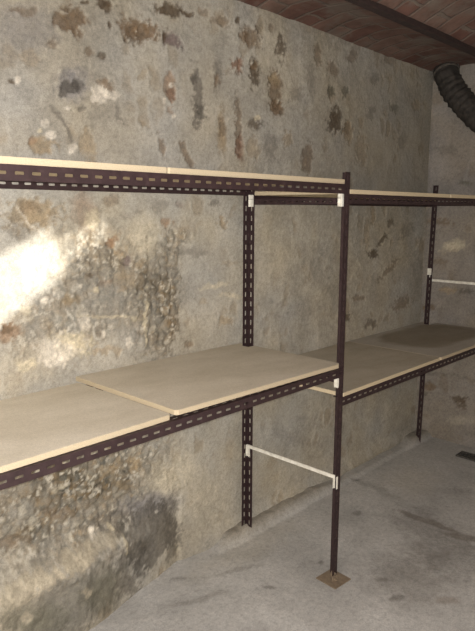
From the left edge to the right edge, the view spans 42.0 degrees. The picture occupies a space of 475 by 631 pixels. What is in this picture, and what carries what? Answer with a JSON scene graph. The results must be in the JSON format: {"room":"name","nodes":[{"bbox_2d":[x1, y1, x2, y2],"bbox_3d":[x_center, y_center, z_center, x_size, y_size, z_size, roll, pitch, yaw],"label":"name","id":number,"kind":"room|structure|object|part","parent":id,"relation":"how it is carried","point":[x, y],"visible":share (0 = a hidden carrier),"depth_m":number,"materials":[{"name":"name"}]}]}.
{"room":"basement storage room","nodes":[
{"label":"basement storage room","id":0,"kind":"room"},
{"bbox_2d":[0,0,432,630],"bbox_3d":[-0.412,-0.103,2.825,0.162,3.007,5.856,9,13,43],"label":"wall","id":1,"kind":"structure","parent":0,"point":[91,281],"depth_m":3.01,"materials":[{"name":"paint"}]},
{"bbox_2d":[89,430,474,630],"bbox_3d":[0.837,1.507,1.869,3.776,0.071,5.876,9,13,43],"label":"floor","id":2,"kind":"structure","parent":0,"point":[406,528],"depth_m":3.22,"materials":[{"name":"concrete"}]},
{"bbox_2d":[0,164,474,588],"bbox_3d":[0.301,0.296,3.143,0.685,2.020,4.204,9,13,43],"label":"shelving rack","id":3,"kind":"object","parent":2,"relation":"on","point":[332,577],"visible":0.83,"depth_m":2.85,"materials":[{"name":"brown metal"}]},
{"bbox_2d":[0,156,166,177],"bbox_3d":[-0.773,-0.455,1.884,0.560,0.020,0.990,9,13,43],"label":"shelf board","id":4,"kind":"object","parent":3,"relation":"on","point":[3,159],"visible":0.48,"depth_m":1.83,"materials":[{"name":"beige wood"}]},
{"bbox_2d":[0,383,169,472],"bbox_3d":[-0.792,0.385,2.042,0.596,0.020,0.996,9,13,42],"label":"shelf board","id":5,"kind":"object","parent":3,"relation":"on","point":[41,425],"visible":1,"depth_m":2.12,"materials":[{"name":"beige wood"}]},
{"bbox_2d":[76,343,338,414],"bbox_3d":[-0.101,0.254,2.796,0.660,0.020,1.032,9,13,43],"label":"shelf board","id":6,"kind":"object","parent":3,"relation":"on","point":[181,384],"visible":0.98,"depth_m":2.67,"materials":[{"name":"beige wood"}]},
{"bbox_2d":[98,168,344,185],"bbox_3d":[-0.104,-0.582,2.647,0.660,0.020,1.050,9,13,43],"label":"shelf board","id":7,"kind":"object","parent":3,"relation":"on","point":[169,170],"visible":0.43,"depth_m":2.39,"materials":[{"name":"beige wood"}]},
{"bbox_3d":[0.056,0.262,3.345,0.042,1.909,0.042,9,13,43],"label":"post","id":8,"kind":"part","parent":3,"relation":"part of","materials":[{"name":"brown metal"}]},
{"bbox_3d":[0.482,1.311,3.107,0.126,0.030,0.126,-8,13,-42],"label":"plate","id":9,"kind":"part","parent":3,"relation":"part of","materials":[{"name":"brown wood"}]},
{"bbox_3d":[0.478,0.335,2.966,0.042,1.997,0.042,9,13,43],"label":"post","id":10,"kind":"part","parent":3,"relation":"part of","materials":[{"name":"brown metal"}]},
{"bbox_2d":[255,189,449,198],"bbox_3d":[0.629,-0.665,3.413,0.660,0.020,1.034,9,13,43],"label":"shelf board","id":11,"kind":"object","parent":3,"relation":"on","point":[365,192],"visible":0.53,"depth_m":3.15,"materials":[{"name":"beige wood"}]},
{"bbox_2d":[290,342,439,396],"bbox_3d":[0.625,0.284,3.573,0.660,0.020,1.034,9,13,43],"label":"shelf board","id":12,"kind":"object","parent":3,"relation":"on","point":[365,366],"visible":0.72,"depth_m":3.56,"materials":[{"name":"beige wood"}]},
{"bbox_2d":[348,322,474,359],"bbox_3d":[1.359,0.158,4.332,0.660,0.020,1.089,9,13,43],"label":"shelf board","id":13,"kind":"object","parent":3,"relation":"on","point":[443,341],"visible":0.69,"depth_m":4.23,"materials":[{"name":"beige wood"}]},
{"bbox_3d":[1.486,0.016,4.824,0.042,2.020,0.042,9,11,43],"label":"post","id":14,"kind":"part","parent":3,"relation":"part of","materials":[{"name":"brown metal"}]},
{"bbox_2d":[388,194,474,200],"bbox_3d":[1.331,-0.786,4.138,0.660,0.020,0.994,9,13,43],"label":"shelf board","id":15,"kind":"object","parent":3,"relation":"on","point":[451,195],"visible":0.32,"depth_m":3.70,"materials":[{"name":"beige wood"}]},
{"bbox_2d":[455,451,474,461],"bbox_3d":[1.866,1.081,4.540,0.500,0.014,0.116,9,13,43],"label":"floor grate","id":16,"kind":"object","parent":2,"relation":"on","point":[466,455],"visible":1,"depth_m":4.66,"materials":[{"name":"metal"}]},
{"bbox_2d":[237,0,474,70],"bbox_3d":[0.855,-1.261,1.396,3.760,0.111,5.880,9,13,43],"label":"ceiling","id":17,"kind":"structure","parent":0,"point":[345,20],"depth_m":3.45,"materials":[{"name":"brick"}]},
{"bbox_2d":[345,0,474,56],"bbox_3d":[-0.016,-1.354,2.209,0.044,0.078,5.820,9,13,43],"label":"beam","id":18,"kind":"structure","parent":17,"relation":"attached to","point":[384,11],"depth_m":3.14,"materials":[{"name":"brown wood"}]},
{"bbox_2d":[415,64,474,447],"bbox_3d":[2.832,-0.233,3.687,3.733,3.001,0.077,9,13,42],"label":"wall","id":19,"kind":"structure","parent":0,"point":[448,414],"depth_m":4.79,"materials":[{"name":"paint"}]},
{"bbox_2d":[432,62,474,132],"bbox_3d":[1.742,-1.481,4.424,0.754,0.815,0.261,7,12,36],"label":"duct","id":20,"kind":"object","parent":19,"relation":"attached to","point":[452,87],"visible":0.88,"depth_m":4.43,"materials":[{"name":"black plastic"}]}
]}

